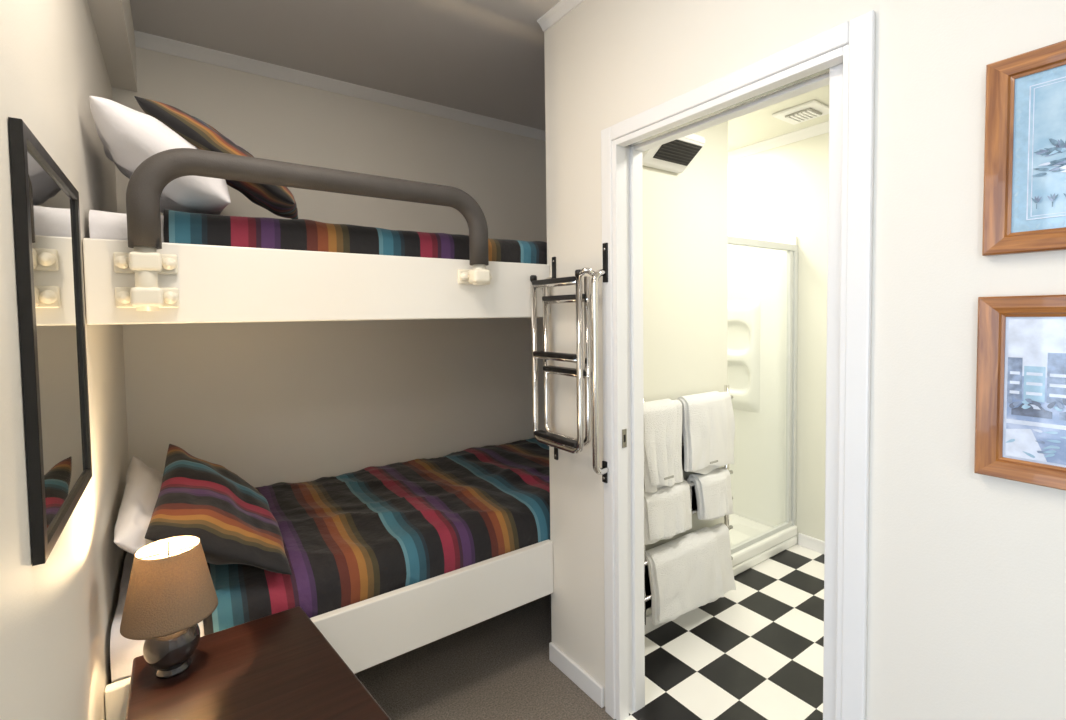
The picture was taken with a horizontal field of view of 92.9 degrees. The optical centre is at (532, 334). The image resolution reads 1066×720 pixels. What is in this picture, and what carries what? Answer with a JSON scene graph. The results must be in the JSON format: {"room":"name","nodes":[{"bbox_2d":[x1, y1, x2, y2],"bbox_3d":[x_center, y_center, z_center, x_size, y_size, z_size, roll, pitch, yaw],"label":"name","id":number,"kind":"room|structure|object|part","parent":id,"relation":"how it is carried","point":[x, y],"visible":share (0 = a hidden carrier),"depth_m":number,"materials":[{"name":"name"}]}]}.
{"room":"bunk bedroom","nodes":[
{"label":"bunk bedroom","id":0,"kind":"room"},
{"bbox_2d":[0,0,128,719],"bbox_3d":[-1.122,0.096,1.208,0.120,2.400,1.880,-2,3,-35],"label":"wall","id":1,"kind":"structure","parent":0,"point":[57,615],"depth_m":0.88,"materials":[{"name":"white paint"}]},
{"bbox_2d":[8,117,91,565],"bbox_3d":[-0.795,0.008,0.853,0.013,0.587,0.459,-2,3,-35],"label":"wall mirror","id":2,"kind":"object","parent":1,"relation":"attached to","point":[46,212],"visible":1,"depth_m":0.77,"materials":[{"name":"black paint"}]},
{"bbox_3d":[-0.670,0.013,0.674,0.013,0.587,0.022,-2,3,-35],"label":"frame","id":3,"kind":"part","parent":2,"relation":"part of","materials":[{"name":"black paint"}]},
{"bbox_3d":[-0.799,-0.275,0.842,0.013,0.022,0.459,-2,3,-35],"label":"frame","id":4,"kind":"part","parent":2,"relation":"part of","materials":[{"name":"black paint"}]},
{"bbox_2d":[27,148,86,533],"bbox_3d":[-0.797,0.007,0.852,0.006,0.555,0.429,-2,3,-35],"label":"mirror glass","id":5,"kind":"object","parent":2,"relation":"on","point":[53,210],"depth_m":0.83,"materials":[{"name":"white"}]},
{"bbox_3d":[-0.792,0.290,0.864,0.013,0.022,0.459,-2,3,-35],"label":"frame","id":6,"kind":"part","parent":2,"relation":"part of","materials":[{"name":"black paint"}]},
{"bbox_3d":[-0.921,0.002,1.032,0.013,0.587,0.022,-2,3,-35],"label":"frame","id":7,"kind":"part","parent":2,"relation":"part of","materials":[{"name":"black paint"}]},
{"bbox_2d":[87,0,136,91],"bbox_3d":[-1.022,-0.999,1.170,0.075,0.210,1.760,-2,3,-35],"label":"ceiling beam","id":8,"kind":"structure","parent":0,"point":[112,19],"depth_m":1.58,"materials":[{"name":"white paint"}]},
{"bbox_2d":[112,47,546,487],"bbox_3d":[-0.297,0.019,2.859,3.130,2.400,0.120,-2,3,-35],"label":"wall","id":9,"kind":"structure","parent":0,"point":[267,403],"depth_m":2.35,"materials":[{"name":"white paint"}]},
{"bbox_2d":[83,238,549,324],"bbox_3d":[-0.381,-0.194,2.145,2.183,0.245,0.938,-2,3,-35],"label":"upper bunk frame","id":10,"kind":"structure","parent":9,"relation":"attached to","point":[215,284],"depth_m":1.40,"materials":[{"name":"white wood"}]},
{"bbox_2d":[89,210,163,241],"bbox_3d":[-1.208,-0.271,1.571,0.162,0.106,0.869,-2,3,-35],"label":"sheet","id":11,"kind":"object","parent":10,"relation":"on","point":[102,224],"visible":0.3,"depth_m":1.19,"materials":[{"name":"white fabric"}]},
{"bbox_2d":[113,148,491,310],"bbox_3d":[-0.537,-0.263,1.415,0.991,0.386,0.072,-2,3,-35],"label":"guard rail","id":12,"kind":"object","parent":10,"relation":"attached to","point":[146,184],"visible":1,"depth_m":1.22,"materials":[{"name":"grey plastic"}]},
{"bbox_3d":[-0.935,-0.166,1.156,0.030,0.030,0.022,-2,3,-35],"label":"clamp knob","id":13,"kind":"part","parent":12,"relation":"part of","materials":[{"name":"beige plastic"}]},
{"bbox_3d":[-0.934,-0.086,1.159,0.030,0.030,0.022,-2,3,-35],"label":"clamp knob","id":14,"kind":"part","parent":12,"relation":"part of","materials":[{"name":"beige plastic"}]},
{"bbox_3d":[-0.909,-0.168,1.193,0.120,0.048,0.013,-2,3,-35],"label":"clamp plate","id":15,"kind":"part","parent":12,"relation":"part of","materials":[{"name":"beige plastic"}]},
{"bbox_3d":[-0.889,-0.130,1.166,0.042,0.150,0.042,-2,3,-35],"label":"post","id":16,"kind":"part","parent":12,"relation":"part of","materials":[{"name":"beige plastic"}]},
{"bbox_3d":[-0.908,-0.088,1.196,0.120,0.048,0.013,-2,3,-35],"label":"clamp plate","id":17,"kind":"part","parent":12,"relation":"part of","materials":[{"name":"beige plastic"}]},
{"bbox_3d":[-0.865,-0.169,1.205,0.030,0.030,0.022,-2,3,-35],"label":"clamp knob","id":18,"kind":"part","parent":12,"relation":"part of","materials":[{"name":"beige plastic"}]},
{"bbox_3d":[-0.864,-0.089,1.208,0.030,0.030,0.022,-2,3,-35],"label":"clamp knob","id":19,"kind":"part","parent":12,"relation":"part of","materials":[{"name":"beige plastic"}]},
{"bbox_3d":[-0.222,-0.192,1.655,0.030,0.030,0.022,-2,3,-35],"label":"clamp knob","id":20,"kind":"part","parent":12,"relation":"part of","materials":[{"name":"beige plastic"}]},
{"bbox_3d":[-0.196,-0.194,1.692,0.120,0.048,0.013,-2,3,-35],"label":"clamp plate","id":21,"kind":"part","parent":12,"relation":"part of","materials":[{"name":"beige plastic"}]},
{"bbox_3d":[-0.176,-0.200,1.664,0.042,0.070,0.042,-2,3,-35],"label":"post","id":22,"kind":"part","parent":12,"relation":"part of","materials":[{"name":"beige plastic"}]},
{"bbox_2d":[163,209,546,263],"bbox_3d":[-0.339,-0.317,2.183,2.017,0.130,0.899,-2,3,-35],"label":"striped duvet","id":23,"kind":"object","parent":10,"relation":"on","point":[178,227],"visible":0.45,"depth_m":1.46,"materials":[{"name":"fabric"}]},
{"bbox_2d":[89,96,230,214],"bbox_3d":[-1.063,-0.481,1.482,0.304,0.275,0.615,-2,3,-35],"label":"pillow","id":24,"kind":"object","parent":23,"relation":"on","point":[128,136],"visible":0.66,"depth_m":1.26,"materials":[{"name":"white fabric"}]},
{"bbox_2d":[134,96,297,218],"bbox_3d":[-0.936,-0.534,1.593,0.344,0.316,0.637,-2,3,-23],"label":"striped pillow","id":25,"kind":"object","parent":24,"relation":"on","point":[279,200],"visible":0.62,"depth_m":1.36,"materials":[{"name":"fabric"}]},
{"bbox_2d":[530,243,608,482],"bbox_3d":[0.120,0.092,1.725,0.112,0.775,0.314,-2,3,-35],"label":"ladder","id":26,"kind":"object","parent":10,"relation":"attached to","point":[550,438],"visible":1,"depth_m":1.64,"materials":[{"name":"silver metal"}]},
{"bbox_2d":[105,539,552,719],"bbox_3d":[-0.368,0.848,2.186,2.183,0.260,0.938,-2,3,-35],"label":"lower bunk frame","id":27,"kind":"structure","parent":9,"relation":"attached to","point":[365,634],"depth_m":1.64,"materials":[{"name":"white wood"}]},
{"bbox_2d":[110,552,203,681],"bbox_3d":[-1.182,0.758,1.623,0.197,0.127,0.868,-2,3,-35],"label":"sheet","id":28,"kind":"object","parent":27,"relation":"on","point":[123,650],"visible":0.1,"depth_m":1.24,"materials":[{"name":"white fabric"}]},
{"bbox_2d":[114,456,162,553],"bbox_3d":[-1.136,0.539,1.542,0.184,0.224,0.683,-2,3,-35],"label":"pillow","id":29,"kind":"object","parent":28,"relation":"on","point":[143,483],"visible":0.45,"depth_m":1.43,"materials":[{"name":"white fabric"}]},
{"bbox_2d":[203,437,549,635],"bbox_3d":[-0.304,0.704,2.240,1.967,0.173,0.901,-2,3,-35],"label":"striped duvet","id":30,"kind":"object","parent":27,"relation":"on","point":[372,531],"visible":0.56,"depth_m":1.80,"materials":[{"name":"fabric"}]},
{"bbox_2d":[145,444,291,574],"bbox_3d":[-0.982,0.526,1.570,0.326,0.301,0.574,-2,3,-35],"label":"striped pillow","id":31,"kind":"object","parent":30,"relation":"on","point":[234,523],"visible":0.96,"depth_m":1.45,"materials":[{"name":"fabric"}]},
{"bbox_2d":[134,30,545,140],"bbox_3d":[-0.620,-1.142,2.498,2.115,0.042,0.042,-2,3,-35],"label":"trim","id":32,"kind":"structure","parent":9,"relation":"attached to","point":[143,40],"depth_m":2.26,"materials":[{"name":"white wood"}]},
{"bbox_2d":[130,0,560,130],"bbox_3d":[-0.018,-1.130,0.239,3.920,0.100,4.670,-2,3,-35],"label":"ceiling","id":33,"kind":"structure","parent":0,"point":[481,57],"depth_m":1.96,"materials":[{"name":"white paint"}]},
{"bbox_2d":[355,544,823,719],"bbox_3d":[0.358,1.353,0.580,4.760,0.101,4.670,-2,3,-35],"label":"floor","id":34,"kind":"structure","parent":0,"point":[755,651],"depth_m":1.91,"materials":[{"name":"tile"}]},
{"bbox_2d":[125,606,390,719],"bbox_3d":[-0.596,1.025,1.094,0.433,0.540,0.562,-2,3,-35],"label":"bedside table","id":35,"kind":"object","parent":34,"relation":"on","point":[277,666],"visible":0.86,"depth_m":1.10,"materials":[{"name":"brown wood"}]},
{"bbox_2d":[120,535,217,678],"bbox_3d":[-0.816,0.615,1.143,0.180,0.280,0.180,-2,3,-35],"label":"table lamp","id":36,"kind":"object","parent":35,"relation":"on","point":[171,590],"visible":1,"depth_m":1.10,"materials":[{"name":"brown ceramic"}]},
{"bbox_2d":[727,236,797,575],"bbox_3d":[0.920,0.320,3.049,0.736,1.749,0.978,-2,3,-35],"label":"shower enclosure","id":37,"kind":"object","parent":34,"relation":"on","point":[762,307],"visible":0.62,"depth_m":3.00,"materials":[{"name":"white plastic"}]},
{"bbox_2d":[729,514,797,575],"bbox_3d":[0.931,1.170,3.083,0.736,0.049,0.978,-2,3,-35],"label":"tray","id":38,"kind":"object","parent":37,"relation":"on","point":[745,527],"depth_m":2.87,"materials":[{"name":"white plastic"}]},
{"bbox_2d":[643,121,727,615],"bbox_3d":[0.541,0.076,2.163,0.880,2.320,0.055,-2,3,-35],"label":"wall","id":39,"kind":"structure","parent":0,"point":[685,214],"depth_m":2.21,"materials":[{"name":"white paint"}]},
{"bbox_2d":[645,613,669,633],"bbox_3d":[0.575,1.201,2.180,0.880,0.070,0.012,-2,3,-35],"label":"baseboard","id":40,"kind":"structure","parent":39,"relation":"attached to","point":[649,626],"depth_m":2.11,"materials":[{"name":"white"}]},
{"bbox_2d":[642,134,704,172],"bbox_3d":[0.550,-0.744,2.024,0.270,0.130,0.137,-2,3,-35],"label":"heater","id":41,"kind":"object","parent":39,"relation":"attached to","point":[675,156],"visible":0.65,"depth_m":2.02,"materials":[{"name":"white"}]},
{"bbox_2d":[653,139,701,165],"bbox_3d":[0.577,-0.729,2.019,0.208,0.061,0.078,-2,3,-35],"label":"grille","id":42,"kind":"object","parent":41,"relation":"attached to","point":[678,152],"depth_m":2.02,"materials":[{"name":"black plastic"}]},
{"bbox_2d":[644,385,732,624],"bbox_3d":[0.637,0.685,2.167,0.620,0.900,0.078,-2,3,-35],"label":"towel rail","id":43,"kind":"object","parent":39,"relation":"attached to","point":[726,387],"visible":0.16,"depth_m":2.10,"materials":[{"name":"silver metal"}]},
{"bbox_3d":[0.430,0.695,1.991,0.022,0.900,0.022,-2,3,-35],"label":"post","id":44,"kind":"part","parent":43,"relation":"part of","materials":[{"name":"silver metal"}]},
{"bbox_2d":[644,399,682,492],"bbox_3d":[0.514,0.432,2.001,0.259,0.344,0.115,-2,3,-35],"label":"hand towel","id":45,"kind":"object","parent":43,"relation":"hanging from","point":[663,417],"visible":0.77,"depth_m":1.97,"materials":[{"name":"white fabric"}]},
{"bbox_2d":[644,480,691,544],"bbox_3d":[0.537,0.709,2.042,0.296,0.213,0.091,-2,3,-35],"label":"hand towel","id":46,"kind":"object","parent":43,"relation":"hanging from","point":[667,510],"visible":0.81,"depth_m":2.00,"materials":[{"name":"white fabric"}]},
{"bbox_2d":[646,523,735,625],"bbox_3d":[0.678,1.006,2.151,0.550,0.315,0.090,-2,3,-35],"label":"towel","id":47,"kind":"object","parent":43,"relation":"hanging from","point":[686,573],"visible":0.98,"depth_m":2.08,"materials":[{"name":"white fabric"}]},
{"bbox_2d":[677,391,734,473],"bbox_3d":[0.766,0.420,2.177,0.345,0.341,0.115,-2,3,-35],"label":"hand towel","id":48,"kind":"object","parent":43,"relation":"hanging from","point":[708,422],"visible":0.91,"depth_m":2.13,"materials":[{"name":"white fabric"}]},
{"bbox_2d":[687,467,732,519],"bbox_3d":[0.786,0.699,2.216,0.245,0.218,0.090,-2,3,-35],"label":"hand towel","id":49,"kind":"object","parent":43,"relation":"hanging from","point":[711,494],"visible":0.91,"depth_m":2.17,"materials":[{"name":"white fabric"}]},
{"bbox_3d":[0.881,0.676,2.306,0.022,0.900,0.022,-2,3,-35],"label":"post","id":50,"kind":"part","parent":43,"relation":"part of","materials":[{"name":"silver metal"}]},
{"bbox_2d":[728,132,828,543],"bbox_3d":[1.883,0.050,2.391,0.100,2.320,3.150,-2,3,-35],"label":"wall","id":51,"kind":"structure","parent":0,"point":[781,191],"depth_m":2.83,"materials":[{"name":"white paint"}]},
{"bbox_2d":[728,121,828,160],"bbox_3d":[1.780,-1.086,2.345,0.045,0.045,3.050,-2,3,-35],"label":"trim","id":52,"kind":"structure","parent":51,"relation":"attached to","point":[822,128],"depth_m":2.87,"materials":[{"name":"white"}]},
{"bbox_2d":[798,533,824,554],"bbox_3d":[2.105,1.187,2.041,0.014,0.070,2.065,-2,3,-35],"label":"baseboard","id":53,"kind":"structure","parent":51,"relation":"attached to","point":[817,545],"depth_m":2.82,"materials":[{"name":"white wood"}]},
{"bbox_2d":[728,85,828,150],"bbox_3d":[1.169,-1.124,1.927,1.720,0.080,3.270,-2,3,-35],"label":"ceiling","id":54,"kind":"structure","parent":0,"point":[759,125],"depth_m":2.67,"materials":[{"name":"white paint"}]},
{"bbox_2d":[772,100,828,124],"bbox_3d":[1.343,-1.096,2.518,0.210,0.027,0.210,-2,3,-35],"label":"ceiling vent","id":55,"kind":"object","parent":54,"relation":"attached to","point":[812,109],"depth_m":2.49,"materials":[{"name":"white plastic"}]},
{"bbox_2d":[544,0,1065,719],"bbox_3d":[1.140,0.097,0.454,0.100,2.400,3.630,-2,3,-35],"label":"wall","id":56,"kind":"structure","parent":0,"point":[966,592],"depth_m":0.96,"materials":[{"name":"white paint"}]},
{"bbox_2d":[537,0,583,31],"bbox_3d":[1.070,-1.084,0.369,0.032,0.032,3.630,-2,3,-35],"label":"trim","id":57,"kind":"structure","parent":56,"relation":"attached to","point":[562,8],"depth_m":1.77,"materials":[{"name":"white wood"}]},
{"bbox_2d":[549,642,603,707],"bbox_3d":[0.152,1.221,1.832,0.014,0.070,0.297,-2,3,-35],"label":"baseboard","id":58,"kind":"structure","parent":56,"relation":"attached to","point":[571,669],"depth_m":1.81,"materials":[{"name":"white wood"}]},
{"bbox_2d":[622,429,626,447],"bbox_3d":[0.293,0.331,1.625,0.020,0.060,0.002,-2,3,-35],"label":"strike plate","id":59,"kind":"object","parent":56,"relation":"attached to","point":[624,431],"visible":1,"depth_m":1.62,"materials":[{"name":"silver metal"}]},
{"bbox_2d":[628,68,829,146],"bbox_3d":[0.493,-0.595,1.338,0.024,0.012,0.656,-2,3,-35],"label":"track","id":60,"kind":"object","parent":56,"relation":"attached to","point":[825,71],"visible":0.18,"depth_m":1.29,"materials":[{"name":"silver metal"}]},
{"bbox_2d":[612,44,848,719],"bbox_3d":[0.505,0.333,1.379,0.120,1.870,0.686,-2,3,-35],"label":"door frame","id":61,"kind":"structure","parent":56,"relation":"attached to","point":[627,161],"depth_m":1.62,"materials":[{"name":"white wood"}]},
{"bbox_2d":[601,10,874,719],"bbox_3d":[0.456,0.313,1.344,0.014,1.915,0.776,-2,3,-35],"label":"trim","id":62,"kind":"structure","parent":56,"relation":"attached to","point":[858,32],"depth_m":1.04,"materials":[{"name":"white wood"}]},
{"bbox_2d":[823,63,842,719],"bbox_3d":[0.683,0.342,1.120,0.036,1.844,0.058,-2,3,-35],"label":"leaf","id":63,"kind":"object","parent":56,"relation":"attached to","point":[835,72],"visible":0.44,"depth_m":1.11,"materials":[{"name":"white wood"}]},
{"bbox_2d":[974,295,1065,490],"bbox_3d":[0.853,0.091,0.756,0.021,0.304,0.294,-2,3,-35],"label":"framed picture","id":64,"kind":"object","parent":56,"relation":"attached to","point":[1020,421],"visible":1,"depth_m":0.83,"materials":[{"name":"brown wood"}]},
{"bbox_3d":[0.778,0.087,0.862,0.021,0.304,0.034,-2,3,-35],"label":"frame","id":65,"kind":"part","parent":64,"relation":"part of","materials":[{"name":"brown wood"}]},
{"bbox_3d":[0.855,0.226,0.761,0.021,0.034,0.294,-2,3,-35],"label":"frame","id":66,"kind":"part","parent":64,"relation":"part of","materials":[{"name":"brown wood"}]},
{"bbox_3d":[0.851,-0.044,0.751,0.021,0.034,0.294,-2,3,-35],"label":"frame","id":67,"kind":"part","parent":64,"relation":"part of","materials":[{"name":"brown wood"}]},
{"bbox_2d":[1006,376,1065,464],"bbox_3d":[0.854,0.090,0.757,0.001,0.228,0.218,-2,3,-35],"label":"print","id":68,"kind":"object","parent":64,"relation":"on","point":[1035,405],"depth_m":0.82,"materials":[{"name":"paper"}]},
{"bbox_2d":[982,40,1065,255],"bbox_3d":[0.849,-0.289,0.739,0.021,0.317,0.290,-2,3,-35],"label":"framed picture","id":69,"kind":"object","parent":56,"relation":"attached to","point":[1024,198],"visible":1,"depth_m":0.82,"materials":[{"name":"brown wood"}]},
{"bbox_3d":[0.775,-0.293,0.844,0.021,0.317,0.034,-2,3,-35],"label":"frame","id":70,"kind":"part","parent":69,"relation":"part of","materials":[{"name":"brown wood"}]},
{"bbox_3d":[0.851,-0.148,0.745,0.021,0.034,0.290,-2,3,-35],"label":"frame","id":71,"kind":"part","parent":69,"relation":"part of","materials":[{"name":"brown wood"}]},
{"bbox_3d":[0.847,-0.431,0.733,0.021,0.034,0.290,-2,3,-35],"label":"frame","id":72,"kind":"part","parent":69,"relation":"part of","materials":[{"name":"brown wood"}]},
{"bbox_2d":[1028,77,1065,219],"bbox_3d":[0.851,-0.290,0.740,0.001,0.213,0.186,-2,3,-35],"label":"print","id":73,"kind":"object","parent":69,"relation":"on","point":[1046,95],"depth_m":0.80,"materials":[{"name":"blue paper"}]}
]}

